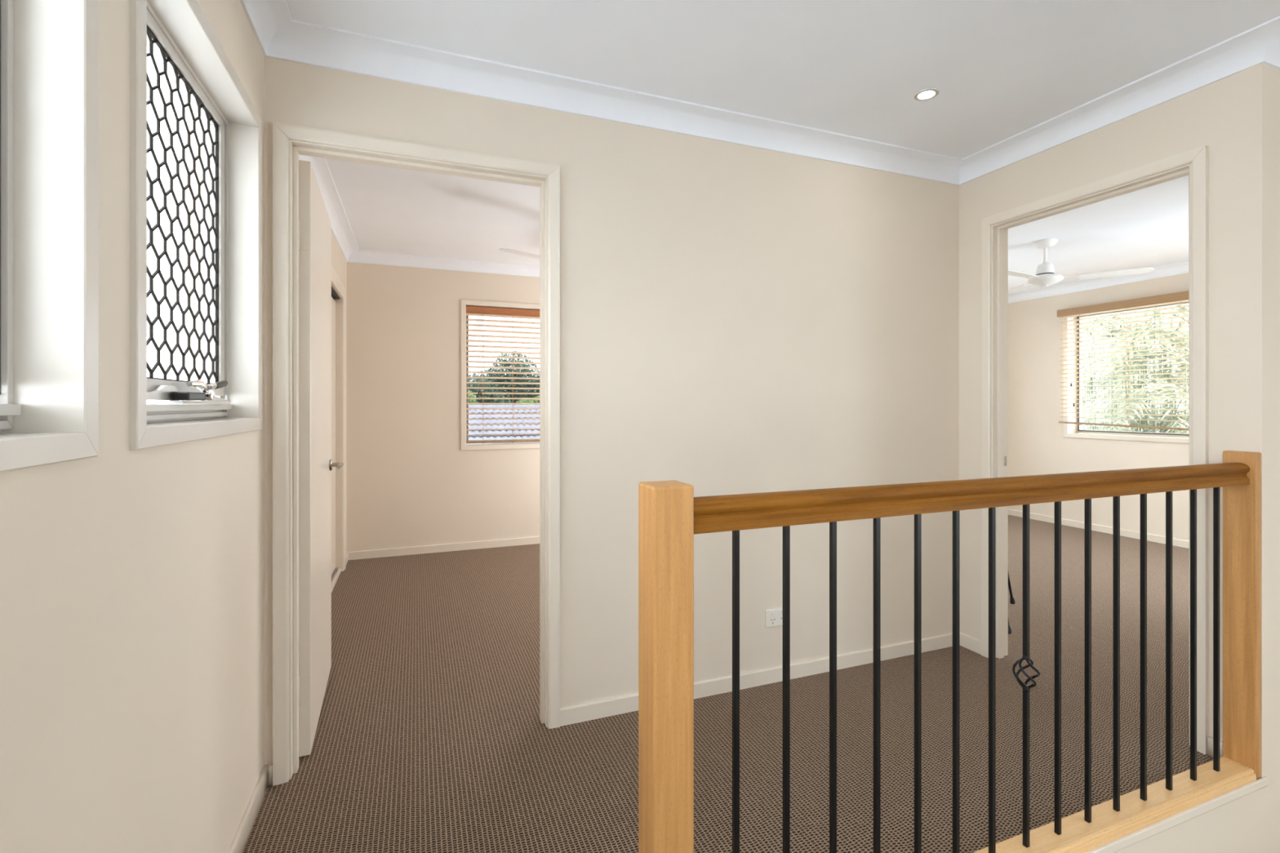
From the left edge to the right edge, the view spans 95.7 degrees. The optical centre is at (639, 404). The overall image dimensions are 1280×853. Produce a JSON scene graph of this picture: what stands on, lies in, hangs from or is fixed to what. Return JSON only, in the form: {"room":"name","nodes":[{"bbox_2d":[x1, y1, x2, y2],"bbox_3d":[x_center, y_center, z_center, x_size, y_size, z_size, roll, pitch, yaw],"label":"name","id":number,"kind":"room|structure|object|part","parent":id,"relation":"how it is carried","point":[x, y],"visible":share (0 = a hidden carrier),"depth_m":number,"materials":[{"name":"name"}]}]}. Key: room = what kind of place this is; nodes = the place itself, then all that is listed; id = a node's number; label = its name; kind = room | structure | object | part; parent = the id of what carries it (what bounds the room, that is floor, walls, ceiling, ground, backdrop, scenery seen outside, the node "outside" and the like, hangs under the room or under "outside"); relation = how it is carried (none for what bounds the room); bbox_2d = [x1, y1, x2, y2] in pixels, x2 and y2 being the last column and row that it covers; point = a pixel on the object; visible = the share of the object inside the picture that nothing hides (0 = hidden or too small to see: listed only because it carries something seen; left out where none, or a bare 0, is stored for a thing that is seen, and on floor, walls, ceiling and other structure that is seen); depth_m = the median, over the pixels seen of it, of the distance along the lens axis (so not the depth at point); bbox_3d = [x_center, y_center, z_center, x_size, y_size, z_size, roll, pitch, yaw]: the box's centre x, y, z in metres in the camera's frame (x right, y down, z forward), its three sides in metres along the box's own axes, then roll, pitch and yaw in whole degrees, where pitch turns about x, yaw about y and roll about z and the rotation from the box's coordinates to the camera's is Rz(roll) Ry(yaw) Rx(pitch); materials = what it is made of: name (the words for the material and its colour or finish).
{"room":"stair landing","nodes":[
{"label":"stair landing","id":0,"kind":"room"},
{"bbox_2d":[0,0,264,852],"bbox_3d":[-0.304,0.025,-0.670,0.140,2.450,5.568,0,0,-21],"label":"wall","id":1,"kind":"structure","parent":0,"point":[132,582],"depth_m":0.97,"materials":[{"name":"beige paint"}]},
{"bbox_2d":[0,0,97,472],"bbox_3d":[-0.721,-0.400,0.443,0.138,0.956,0.861,0,0,-21],"label":"window","id":2,"kind":"structure","parent":1,"relation":"in","point":[49,48],"depth_m":0.82,"materials":[{"name":"white paint"}]},
{"bbox_3d":[-0.753,-0.403,0.430,0.070,0.874,0.785,0,0,-21],"label":"frame","id":3,"kind":"part","parent":2,"relation":"part of","materials":[{"name":"white metal"}]},
{"bbox_2d":[129,0,262,450],"bbox_3d":[-1.077,-0.400,1.365,0.138,0.956,0.858,0,0,-21],"label":"window","id":4,"kind":"structure","parent":1,"relation":"in","point":[228,401],"depth_m":1.47,"materials":[{"name":"white paint"}]},
{"bbox_3d":[-1.015,-0.025,1.195,0.012,0.033,0.300,0,0,-21],"label":"guard plate","id":5,"kind":"part","parent":4,"relation":"part of","materials":[{"name":"silver metal"}]},
{"bbox_2d":[146,26,217,383],"bbox_3d":[-1.099,-0.431,1.356,0.005,0.758,0.686,0,0,-21],"label":"security grille","id":6,"kind":"object","parent":4,"relation":"attached to","point":[157,39],"depth_m":1.43,"materials":[{"name":"black metal"}]},
{"bbox_3d":[-1.114,0.025,1.350,0.038,0.029,0.776,0,0,-21],"label":"sub sill","id":7,"kind":"part","parent":4,"relation":"part of","materials":[{"name":"white metal"}]},
{"bbox_3d":[-1.106,-0.430,1.353,0.036,0.811,0.738,0,0,-21],"label":"sash","id":8,"kind":"part","parent":4,"relation":"part of","materials":[{"name":"black metal"}]},
{"bbox_3d":[-1.109,-0.403,1.352,0.070,0.874,0.782,0,0,-21],"label":"frame","id":9,"kind":"part","parent":4,"relation":"part of","materials":[{"name":"white metal"}]},
{"bbox_3d":[-1.098,-0.052,1.515,0.018,0.026,0.075,0,0,-21],"label":"crank knob","id":10,"kind":"part","parent":4,"relation":"part of","materials":[{"name":"black plastic"}]},
{"bbox_2d":[227,764,268,852],"bbox_3d":[-0.233,1.189,-0.643,0.012,0.062,5.368,0,0,-21],"label":"baseboard","id":11,"kind":"structure","parent":1,"relation":"attached to","point":[237,844],"depth_m":1.66,"materials":[{"name":"beige paint"}]},
{"bbox_2d":[240,0,1279,303],"bbox_3d":[2.361,-1.159,1.743,6.570,0.083,7.950,0,0,-21],"label":"crown molding","id":12,"kind":"structure","parent":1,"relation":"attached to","point":[278,36],"depth_m":2.19,"materials":[{"name":"white paint"}]},
{"bbox_2d":[331,231,346,571],"bbox_3d":[-1.856,0.025,3.214,0.130,2.450,2.797,0,0,-21],"label":"wall","id":13,"kind":"structure","parent":0,"point":[338,302],"depth_m":4.23,"materials":[{"name":"beige paint"}]},
{"bbox_2d":[346,262,539,551],"bbox_3d":[-0.955,0.025,5.168,3.218,2.450,0.200,0,0,-21],"label":"wall","id":14,"kind":"structure","parent":0,"point":[411,482],"depth_m":4.73,"materials":[{"name":"beige paint"}]},
{"bbox_2d":[460,299,539,450],"bbox_3d":[-0.841,-0.245,5.188,1.475,1.263,0.185,0,0,-21],"label":"window","id":15,"kind":"structure","parent":14,"relation":"in","point":[464,303],"depth_m":5.08,"materials":[{"name":"beige paint"}]},
{"bbox_2d":[466,306,539,444],"bbox_3d":[-0.826,-0.247,5.147,1.389,1.167,0.077,0,0,-21],"label":"blind","id":16,"kind":"object","parent":15,"relation":"attached to","point":[470,310],"visible":0.52,"depth_m":5.01,"materials":[{"name":"brown"}]},
{"bbox_3d":[-1.367,-0.444,4.913,0.002,0.657,0.002,0,0,-21],"label":"pull cord","id":17,"kind":"part","parent":16,"relation":"part of","materials":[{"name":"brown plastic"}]},
{"bbox_3d":[-1.342,-0.223,4.960,0.002,1.090,0.055,0,0,-21],"label":"ladder cord","id":18,"kind":"part","parent":16,"relation":"part of","materials":[{"name":"white fabric"}]},
{"bbox_3d":[-0.829,0.318,5.157,1.381,0.018,0.051,0,0,-21],"label":"rail","id":19,"kind":"part","parent":16,"relation":"part of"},
{"bbox_3d":[-1.109,-0.223,5.050,0.002,1.090,0.055,0,0,-21],"label":"ladder cord","id":20,"kind":"part","parent":16,"relation":"part of","materials":[{"name":"white fabric"}]},
{"bbox_2d":[186,56,959,764],"bbox_3d":[0.143,0.025,2.433,3.340,2.450,0.100,0,0,-21],"label":"wall","id":21,"kind":"structure","parent":0,"point":[735,319],"depth_m":2.46,"materials":[{"name":"beige paint"}]},
{"bbox_2d":[267,763,272,786],"bbox_3d":[-1.185,1.189,1.860,0.015,0.062,0.012,0,0,-21],"label":"baseboard","id":22,"kind":"structure","parent":21,"relation":"attached to","point":[270,766],"depth_m":1.85,"materials":[{"name":"beige paint"}]},
{"bbox_2d":[272,121,559,786],"bbox_3d":[-0.892,0.159,2.418,0.934,2.123,0.854,0,0,-21],"label":"door","id":23,"kind":"structure","parent":21,"relation":"in","point":[303,464],"depth_m":2.00,"materials":[{"name":"beige paint"}]},
{"bbox_3d":[-1.357,0.273,2.583,0.058,0.052,0.139,0,0,-21],"label":"handle","id":24,"kind":"part","parent":23,"relation":"part of","materials":[{"name":"silver metal"}]},
{"bbox_2d":[298,154,539,277],"bbox_3d":[-0.355,-1.159,3.793,3.088,0.083,2.797,0,0,-21],"label":"crown molding","id":25,"kind":"structure","parent":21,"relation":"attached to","point":[341,229],"depth_m":4.58,"materials":[{"name":"white paint"}]},
{"bbox_2d":[346,536,539,564],"bbox_3d":[-0.355,1.189,3.793,3.088,0.062,2.797,0,0,-21],"label":"baseboard","id":26,"kind":"structure","parent":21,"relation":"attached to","point":[364,554],"depth_m":4.78,"materials":[{"name":"beige paint"}]},
{"bbox_2d":[560,631,981,726],"bbox_3d":[0.684,1.189,2.514,2.073,0.062,0.139,0,0,-21],"label":"baseboard","id":27,"kind":"structure","parent":21,"relation":"attached to","point":[573,714],"depth_m":2.53,"materials":[{"name":"beige paint"}]},
{"bbox_2d":[765,607,782,627],"bbox_3d":[0.606,0.937,2.551,0.116,0.075,0.014,0,0,-21],"label":"power outlet","id":28,"kind":"object","parent":21,"relation":"attached to","point":[774,617],"visible":0.69,"depth_m":2.54,"materials":[{"name":"white plastic"}]},
{"bbox_2d":[241,515,1262,852],"bbox_3d":[2.231,1.235,1.912,6.860,0.030,8.360,0,0,-21],"label":"floor","id":29,"kind":"structure","parent":0,"point":[533,787],"depth_m":2.14,"materials":[{"name":"brown carpet"}]},
{"bbox_2d":[331,265,346,591],"bbox_3d":[-1.923,0.176,3.413,0.148,2.088,1.889,0,0,-21],"label":"door frame","id":30,"kind":"structure","parent":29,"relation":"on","point":[336,282],"depth_m":4.19,"materials":[{"name":"beige paint"}]},
{"bbox_3d":[-2.067,0.219,3.807,0.018,1.934,0.872,0,0,-21],"label":"sliding door","id":31,"kind":"part","parent":30,"relation":"part of","materials":[{"name":"beige paint"}]},
{"bbox_2d":[638,450,1268,852],"bbox_3d":[1.026,0.704,1.547,2.172,1.094,0.095,0,0,-21],"label":"balustrade","id":32,"kind":"object","parent":29,"relation":"on","point":[669,513],"visible":1,"depth_m":1.51,"materials":[{"name":"brown wood"}]},
{"bbox_3d":[0.052,0.690,1.175,0.088,1.060,0.087,0,0,-21],"label":"newel post","id":33,"kind":"part","parent":32,"relation":"part of","materials":[{"name":"brown wood"}]},
{"bbox_3d":[1.040,0.227,1.559,2.032,0.070,0.060,0,0,-21],"label":"handrail","id":34,"kind":"part","parent":32,"relation":"part of","materials":[{"name":"brown wood"}]},
{"bbox_2d":[1012,654,1039,692],"bbox_3d":[1.041,0.724,1.561,0.058,0.094,0.058,0,0,-21],"label":"basket","id":35,"kind":"object","parent":32,"relation":"on","point":[1025,689],"depth_m":1.56,"materials":[{"name":"black metal"}]},
{"bbox_3d":[1.041,1.205,1.556,2.030,0.030,0.085,0,0,-21],"label":"rail","id":36,"kind":"part","parent":32,"relation":"part of","materials":[{"name":"brown wood"}]},
{"bbox_3d":[2.003,0.689,1.928,0.033,1.063,0.086,0,0,-21],"label":"newel post","id":37,"kind":"part","parent":32,"relation":"part of","materials":[{"name":"brown wood"}]},
{"bbox_2d":[1008,573,1015,634],"bbox_3d":[2.062,0.650,3.431,0.525,1.140,0.592,0,0,-21],"label":"tripod","id":38,"kind":"object","parent":29,"relation":"on","point":[1012,601],"visible":0.09,"depth_m":3.53,"materials":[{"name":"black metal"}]},
{"bbox_3d":[2.149,0.695,3.484,0.300,0.994,0.025,0,0,-25],"label":"leg","id":39,"kind":"part","parent":38,"relation":"part of","materials":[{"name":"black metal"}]},
{"bbox_2d":[285,0,1279,294],"bbox_3d":[2.237,-1.250,1.909,7.150,0.100,8.650,0,0,-21],"label":"ceiling","id":40,"kind":"structure","parent":0,"point":[1000,69],"depth_m":2.06,"materials":[{"name":"white paint"}]},
{"bbox_2d":[499,248,539,259],"bbox_3d":[-0.462,-1.034,3.941,1.059,0.331,0.984,0,0,-21],"label":"ceiling fan","id":41,"kind":"object","parent":40,"relation":"hanging from","point":[509,251],"visible":0.02,"depth_m":3.51,"materials":[{"name":"white plastic"}]},
{"bbox_2d":[913,88,938,101],"bbox_3d":[1.108,-1.198,2.241,0.088,0.004,0.088,0,0,-21],"label":"recessed light","id":42,"kind":"object","parent":40,"relation":"in","point":[930,93],"visible":1,"depth_m":2.24,"materials":[{"name":"white plastic"}]},
{"bbox_2d":[1008,238,1153,293],"bbox_3d":[2.876,-1.034,4.264,0.998,0.331,1.056,0,0,-21],"label":"ceiling fan","id":43,"kind":"object","parent":40,"relation":"hanging from","point":[1045,276],"visible":0.99,"depth_m":4.20,"materials":[{"name":"white plastic"}]},
{"bbox_3d":[2.992,-0.919,4.655,0.114,0.019,0.435,0,0,1],"label":"blade","id":44,"kind":"part","parent":43,"relation":"part of","materials":[{"name":"white plastic"}]},
{"bbox_3d":[2.646,-0.919,4.080,0.435,0.019,0.114,0,0,-29],"label":"blade","id":45,"kind":"part","parent":43,"relation":"part of","materials":[{"name":"white plastic"}]},
{"bbox_3d":[2.985,-1.005,4.267,0.114,0.090,0.114,0,0,-21],"label":"motor","id":46,"kind":"part","parent":43,"relation":"part of","materials":[{"name":"white metal"}]},
{"bbox_3d":[2.985,-1.095,4.267,0.023,0.120,0.023,0,0,-21],"label":"down rod","id":47,"kind":"part","parent":43,"relation":"part of","materials":[{"name":"white metal"}]},
{"bbox_3d":[3.119,-0.918,4.188,0.122,0.024,0.068,0,0,31],"label":"blade arm","id":48,"kind":"part","parent":43,"relation":"part of","materials":[{"name":"white ceramic"}]},
{"bbox_3d":[3.317,-0.919,4.067,0.435,0.019,0.114,0,0,31],"label":"blade","id":49,"kind":"part","parent":43,"relation":"part of","materials":[{"name":"white plastic"}]},
{"bbox_2d":[1008,509,1189,548],"bbox_3d":[3.045,1.189,4.322,3.435,0.062,3.630,0,0,-21],"label":"baseboard","id":50,"kind":"structure","parent":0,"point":[1153,538],"depth_m":5.51,"materials":[{"name":"beige paint"}]},
{"bbox_2d":[1008,272,1189,541],"bbox_3d":[4.713,0.025,5.047,0.200,2.450,3.780,0,0,-21],"label":"wall","id":51,"kind":"structure","parent":0,"point":[1037,445],"depth_m":5.90,"materials":[{"name":"beige paint"}]},
{"bbox_2d":[1062,299,1189,443],"bbox_3d":[4.739,-0.310,4.918,0.185,1.284,2.084,0,0,-21],"label":"window","id":52,"kind":"structure","parent":51,"relation":"in","point":[1069,430],"depth_m":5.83,"materials":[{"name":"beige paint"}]},
{"bbox_2d":[1057,290,1189,431],"bbox_3d":[4.618,-0.351,4.852,0.072,1.202,2.133,0,0,-21],"label":"blind","id":53,"kind":"object","parent":52,"relation":"attached to","point":[1177,297],"visible":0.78,"depth_m":5.28,"materials":[{"name":"brown"}]},
{"bbox_3d":[4.266,-0.446,5.694,0.002,0.872,0.002,0,0,9],"label":"pull cord","id":54,"kind":"part","parent":53,"relation":"part of","materials":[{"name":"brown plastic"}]},
{"bbox_3d":[4.314,-0.347,5.665,0.055,1.061,0.002,0,0,-21],"label":"ladder cord","id":55,"kind":"part","parent":53,"relation":"part of","materials":[{"name":"beige fabric"}]},
{"bbox_3d":[4.626,0.210,4.855,0.051,0.080,2.125,0,0,-21],"label":"rail","id":56,"kind":"part","parent":53,"relation":"part of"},
{"bbox_3d":[4.458,-0.347,5.292,0.055,1.061,0.002,0,0,-21],"label":"ladder cord","id":57,"kind":"part","parent":53,"relation":"part of","materials":[{"name":"beige fabric"}]},
{"bbox_3d":[4.602,-0.347,4.918,0.055,1.061,0.002,0,0,-21],"label":"ladder cord","id":58,"kind":"part","parent":53,"relation":"part of","materials":[{"name":"beige fabric"}]},
{"bbox_2d":[959,62,1278,783],"bbox_3d":[1.877,0.025,2.441,0.100,2.450,1.134,0,0,-21],"label":"wall","id":59,"kind":"structure","parent":0,"point":[1236,116],"depth_m":1.99,"materials":[{"name":"beige paint"}]},
{"bbox_2d":[981,145,1208,755],"bbox_3d":[1.877,0.159,2.441,0.136,2.122,0.859,0,0,-21],"label":"door frame","id":60,"kind":"structure","parent":59,"relation":"in","point":[1193,163],"depth_m":2.33,"materials":[{"name":"beige paint"}]},
{"bbox_3d":[1.765,0.275,2.805,0.030,0.046,0.002,0,0,-21],"label":"strike plate","id":61,"kind":"part","parent":60,"relation":"part of","materials":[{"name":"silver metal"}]},
{"bbox_3d":[1.931,0.159,2.465,0.018,2.122,0.853,0,0,-21],"label":"architrave","id":62,"kind":"part","parent":60,"relation":"part of","materials":[{"name":"beige paint"}]},
{"bbox_2d":[1207,736,1222,757],"bbox_3d":[1.988,1.189,1.996,0.012,0.062,0.046,0,0,-21],"label":"baseboard","id":63,"kind":"structure","parent":59,"relation":"attached to","point":[1210,740],"depth_m":2.00,"materials":[{"name":"beige paint"}]},
{"bbox_2d":[1115,69,1279,852],"bbox_3d":[2.751,1.370,2.217,5.870,5.140,0.086,0,0,-21],"label":"wall","id":64,"kind":"structure","parent":0,"point":[1250,823],"depth_m":1.85,"materials":[{"name":"beige paint"}]}
]}

